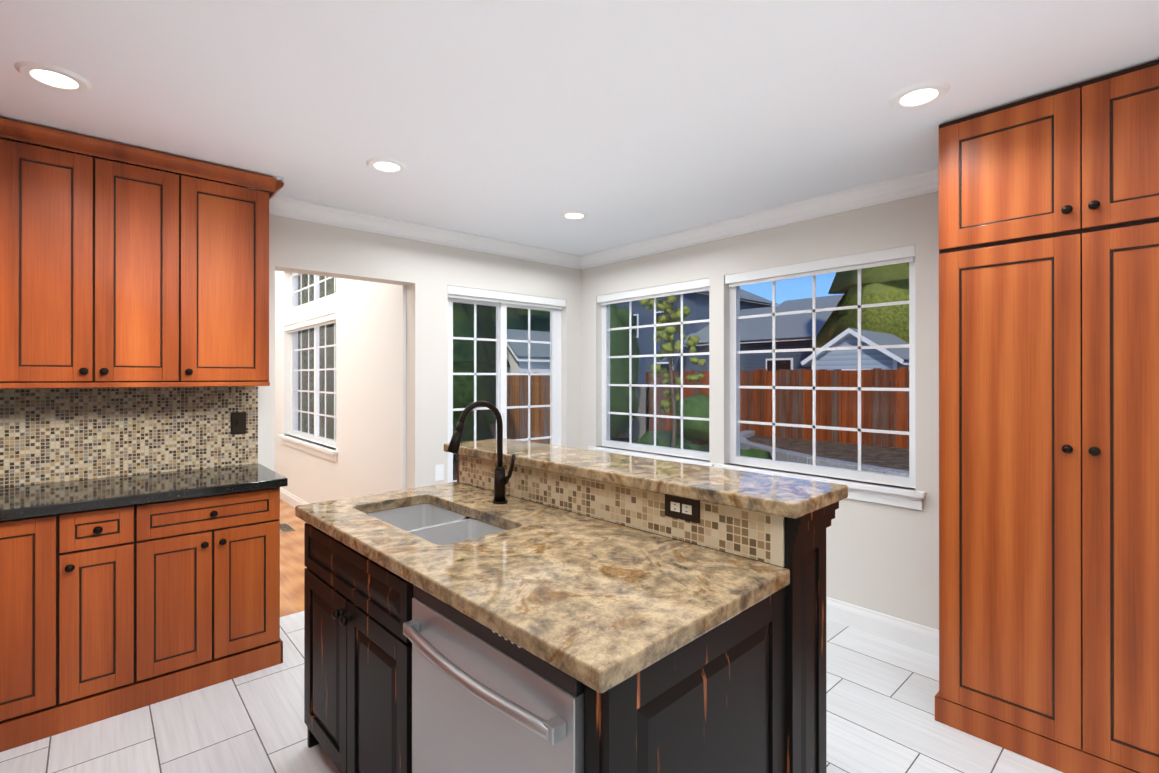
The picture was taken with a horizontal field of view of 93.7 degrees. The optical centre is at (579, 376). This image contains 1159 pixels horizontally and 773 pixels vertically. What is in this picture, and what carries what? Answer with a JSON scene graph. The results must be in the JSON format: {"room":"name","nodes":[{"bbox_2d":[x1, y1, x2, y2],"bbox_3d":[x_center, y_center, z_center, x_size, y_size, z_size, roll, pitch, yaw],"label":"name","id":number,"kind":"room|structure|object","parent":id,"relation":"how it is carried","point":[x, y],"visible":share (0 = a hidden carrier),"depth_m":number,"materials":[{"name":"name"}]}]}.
{"room":"kitchen","nodes":[
{"label":"kitchen","id":0,"kind":"room"},
{"bbox_2d":[0,461,287,520],"bbox_3d":[-2.065,0.517,2.508,1.151,0.040,0.623,0,0,-42],"label":"countertop","id":1,"kind":"structure","parent":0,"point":[45,498],"depth_m":2.43,"materials":[{"name":"black stone"}]},
{"bbox_2d":[280,499,306,616],"bbox_3d":[-3.694,1.471,4.435,2.860,0.100,4.420,0,0,-42],"label":"floor","id":2,"kind":"structure","parent":0,"point":[292,566],"depth_m":4.12,"materials":[{"name":"brown wood"}]},
{"bbox_2d":[280,523,295,532],"bbox_3d":[-2.766,1.418,5.092,0.120,0.008,0.320,0,0,-42],"label":"floor vent","id":3,"kind":"object","parent":2,"relation":"in","point":[285,527],"visible":0.77,"depth_m":5.05,"materials":[{"name":"beige"}]},
{"bbox_2d":[275,271,405,503],"bbox_3d":[-2.674,-0.178,5.554,0.150,3.200,4.420,0,0,-42],"label":"wall","id":4,"kind":"structure","parent":0,"point":[370,447],"depth_m":4.54,"materials":[{"name":"white paint"}]},
{"bbox_2d":[280,487,307,507],"bbox_3d":[-2.685,1.360,5.440,0.016,0.125,4.270,0,0,-42],"label":"baseboard","id":5,"kind":"structure","parent":4,"relation":"attached to","point":[286,496],"depth_m":5.98,"materials":[{"name":"white wood"}]},
{"bbox_2d":[278,434,337,461],"bbox_3d":[-2.803,0.723,5.584,0.100,0.100,1.920,0,0,-42],"label":"trim","id":6,"kind":"structure","parent":4,"relation":"attached to","point":[331,454],"depth_m":5.40,"materials":[{"name":"white wood"}]},
{"bbox_2d":[285,273,335,446],"bbox_3d":[-2.756,-0.263,5.628,0.113,1.870,1.800,0,0,-42],"label":"window","id":7,"kind":"structure","parent":4,"relation":"in","point":[314,324],"depth_m":5.64,"materials":[{"name":"white plastic"}]},
{"bbox_2d":[258,214,580,488],"bbox_3d":[-1.685,-0.181,3.372,4.430,3.200,0.150,0,0,-42],"label":"wall","id":8,"kind":"structure","parent":0,"point":[426,274],"depth_m":3.82,"materials":[{"name":"white paint"}]},
{"bbox_2d":[0,465,11,484],"bbox_3d":[-2.899,0.581,2.658,0.021,0.058,1.714,0,0,-42],"label":"backsplash","id":9,"kind":"structure","parent":8,"relation":"attached to","point":[6,472],"depth_m":2.45,"materials":[{"name":"beige tile"}]},
{"bbox_2d":[0,117,23,388],"bbox_3d":[-2.601,-0.502,1.934,0.842,1.059,0.765,0,0,-42],"label":"upper cabinet","id":10,"kind":"object","parent":8,"relation":"attached to","point":[11,152],"depth_m":2.22,"materials":[{"name":"brown wood"}]},
{"bbox_2d":[24,123,275,384],"bbox_3d":[-2.111,-0.501,2.604,1.052,1.059,0.420,0,0,-42],"label":"upper cabinet","id":11,"kind":"object","parent":8,"relation":"attached to","point":[134,275],"depth_m":2.49,"materials":[{"name":"brown wood"}]},
{"bbox_2d":[269,195,580,269],"bbox_3d":[-0.923,-0.991,3.902,2.430,0.098,0.078,0,0,-42],"label":"crown molding","id":12,"kind":"structure","parent":8,"relation":"attached to","point":[283,206],"depth_m":3.69,"materials":[{"name":"white"}]},
{"bbox_2d":[448,285,565,482],"bbox_3d":[-0.581,0.381,4.357,1.130,2.080,0.134,0,0,-42],"label":"door","id":13,"kind":"structure","parent":8,"relation":"in","point":[501,302],"depth_m":4.34,"materials":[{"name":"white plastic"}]},
{"bbox_2d":[0,611,1062,772],"bbox_3d":[0.751,1.465,0.765,4.580,0.100,7.280,0,0,-42],"label":"floor","id":14,"kind":"structure","parent":0,"point":[881,692],"depth_m":2.17,"materials":[{"name":"white tile"}]},
{"bbox_2d":[295,465,846,772],"bbox_3d":[-0.189,0.886,1.823,1.017,1.062,1.667,0,0,-42],"label":"kitchen island","id":15,"kind":"object","parent":14,"relation":"on","point":[502,605],"depth_m":1.39,"materials":[{"name":"brown stone"}]},
{"bbox_2d":[403,585,583,772],"bbox_3d":[-0.032,0.980,1.381,0.659,0.872,0.642,0,0,-42],"label":"dishwasher","id":16,"kind":"object","parent":15,"relation":"in","point":[478,700],"depth_m":1.18,"materials":[{"name":"silver metal"}]},
{"bbox_2d":[459,454,783,566],"bbox_3d":[-0.015,0.426,1.985,0.061,0.142,1.579,0,0,-42],"label":"backsplash","id":17,"kind":"structure","parent":15,"relation":"on","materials":[{"name":"beige tile"}]},
{"bbox_2d":[507,439,847,516],"bbox_3d":[0.070,0.336,2.074,0.405,0.038,1.710,0,0,-42],"label":"island countertop","id":18,"kind":"structure","parent":15,"relation":"on","point":[773,495],"depth_m":1.68,"materials":[{"name":"beige stone"}]},
{"bbox_2d":[665,494,699,522],"bbox_3d":[0.308,0.397,1.638,0.013,0.070,0.125,0,0,-42],"label":"outlet","id":19,"kind":"object","parent":15,"relation":"attached to","point":[677,509],"depth_m":1.63,"materials":[{"name":"black plastic"}]},
{"bbox_2d":[935,59,1158,772],"bbox_3d":[2.265,0.189,1.785,0.662,2.456,1.748,0,0,-42],"label":"pantry","id":20,"kind":"object","parent":14,"relation":"on","point":[1048,429],"visible":1,"depth_m":1.96,"materials":[{"name":"brown wood"}]},
{"bbox_2d":[0,0,1158,255],"bbox_3d":[0.801,-1.095,0.713,4.580,0.100,7.130,0,0,-42],"label":"ceiling","id":21,"kind":"structure","parent":0,"point":[528,122],"depth_m":1.98,"materials":[{"name":"white paint"}]},
{"bbox_2d":[14,61,91,92],"bbox_3d":[-1.829,-1.038,1.894,0.196,0.010,0.196,0,0,-42],"label":"recessed light","id":22,"kind":"object","parent":21,"relation":"in","point":[53,76],"visible":0.96,"depth_m":1.89,"materials":[{"name":"white"}]},
{"bbox_2d":[366,157,407,173],"bbox_3d":[-0.950,-1.037,2.681,0.196,0.010,0.196,0,0,-42],"label":"recessed light","id":23,"kind":"object","parent":21,"relation":"in","point":[386,165],"visible":1,"depth_m":2.67,"materials":[{"name":"white"}]},
{"bbox_2d":[559,210,588,219],"bbox_3d":[-0.035,-1.036,3.502,0.196,0.010,0.196,0,0,-42],"label":"recessed light","id":24,"kind":"object","parent":21,"relation":"in","point":[574,215],"visible":1,"depth_m":3.49,"materials":[{"name":"white"}]},
{"bbox_2d":[888,81,950,108],"bbox_3d":[1.258,-1.038,2.015,0.196,0.010,0.196,0,0,-42],"label":"recessed light","id":25,"kind":"object","parent":21,"relation":"in","point":[918,95],"visible":0.98,"depth_m":2.01,"materials":[{"name":"white"}]},
{"bbox_2d":[581,191,938,629],"bbox_3d":[2.400,0.188,2.245,0.150,2.460,7.280,0,0,-42],"label":"wall","id":26,"kind":"structure","parent":0,"point":[882,558],"depth_m":3.07,"materials":[{"name":"white paint"}]},
{"bbox_2d":[597,278,709,459],"bbox_3d":[0.573,-0.044,4.267,0.113,1.290,1.150,0,0,-42],"label":"nook window","id":27,"kind":"structure","parent":26,"relation":"in","point":[655,292],"depth_m":4.30,"materials":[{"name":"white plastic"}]},
{"bbox_2d":[588,446,925,509],"bbox_3d":[0.956,0.647,3.753,0.105,0.095,2.525,0,0,-42],"label":"trim","id":28,"kind":"structure","parent":26,"relation":"attached to","point":[887,494],"depth_m":3.07,"materials":[{"name":"white wood"}]},
{"bbox_2d":[581,167,938,269],"bbox_3d":[2.315,-0.994,2.171,0.078,0.098,6.980,0,0,-42],"label":"crown molding","id":29,"kind":"structure","parent":26,"relation":"attached to","point":[904,186],"depth_m":3.35,"materials":[{"name":"white"}]},
{"bbox_2d":[725,245,915,487],"bbox_3d":[1.421,-0.046,3.321,0.113,1.290,1.160,0,0,-42],"label":"nook window","id":30,"kind":"structure","parent":26,"relation":"in","point":[859,262],"depth_m":3.30,"materials":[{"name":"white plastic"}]},
{"bbox_2d":[826,597,938,655],"bbox_3d":[0.963,1.357,3.722,0.016,0.125,2.860,0,0,-42],"label":"baseboard","id":31,"kind":"structure","parent":26,"relation":"attached to","point":[908,633],"depth_m":2.94,"materials":[{"name":"white wood"}]},
{"label":"outside","id":32,"kind":"structure","parent":0,"visible":0},
{"bbox_2d":[453,435,908,479],"bbox_3d":[5.012,-1.100,24.344,100.000,5.900,90.000,0,0,-42],"label":"ground","id":33,"kind":"structure","parent":32,"point":[895,457],"depth_m":9.20,"materials":[{"name":"concrete"}]},
{"bbox_2d":[298,274,639,459],"bbox_3d":[-5.335,-4.868,12.590,16.880,13.190,9.999,0,0,-42],"label":"trees","id":34,"kind":"object","parent":33,"relation":"on","point":[541,322],"depth_m":9.60,"materials":[{"name":"green plant"}]},
{"bbox_2d":[453,375,624,455],"bbox_3d":[-4.962,0.767,8.993,16.656,1.720,0.060,0,0,-42],"label":"fence","id":35,"kind":"object","parent":33,"relation":"on","point":[519,418],"depth_m":12.34,"materials":[{"name":"brown wood"}]},
{"bbox_2d":[507,328,908,447],"bbox_3d":[3.271,0.234,13.649,8.430,2.800,7.900,0,0,-42],"label":"shed","id":36,"kind":"object","parent":33,"relation":"on","point":[514,356],"depth_m":12.87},
{"bbox_2d":[632,431,812,464],"bbox_3d":[2.694,1.331,5.885,4.292,0.978,8.566,0,0,-42],"label":"shrubs","id":37,"kind":"object","parent":33,"relation":"on","point":[754,453],"depth_m":8.95,"materials":[{"name":"green plant"}]},
{"bbox_2d":[616,289,843,383],"bbox_3d":[23.449,-3.684,35.504,40.250,10.700,38.600,0,0,-42],"label":"neighbouring house","id":38,"kind":"structure","parent":33,"relation":"on","point":[750,331],"depth_m":25.99,"materials":[{"name":"grey"}]},
{"bbox_2d":[625,367,908,448],"bbox_3d":[6.417,0.735,8.783,0.120,1.785,23.045,0,0,-42],"label":"fence","id":39,"kind":"object","parent":33,"relation":"on","point":[843,378],"depth_m":10.74,"materials":[{"name":"brown wood"}]},
{"bbox_2d":[639,262,908,446],"bbox_3d":[7.647,-3.146,11.974,15.658,9.557,8.928,0,0,-42],"label":"tree","id":40,"kind":"object","parent":33,"relation":"on","point":[850,293],"depth_m":14.60,"materials":[{"name":"green plant"}]},
{"bbox_2d":[740,430,908,475],"bbox_3d":[6.587,1.393,6.046,3.641,0.460,12.648,0,0,-42],"label":"blocks","id":41,"kind":"object","parent":33,"relation":"on","point":[803,458],"depth_m":7.87}
]}

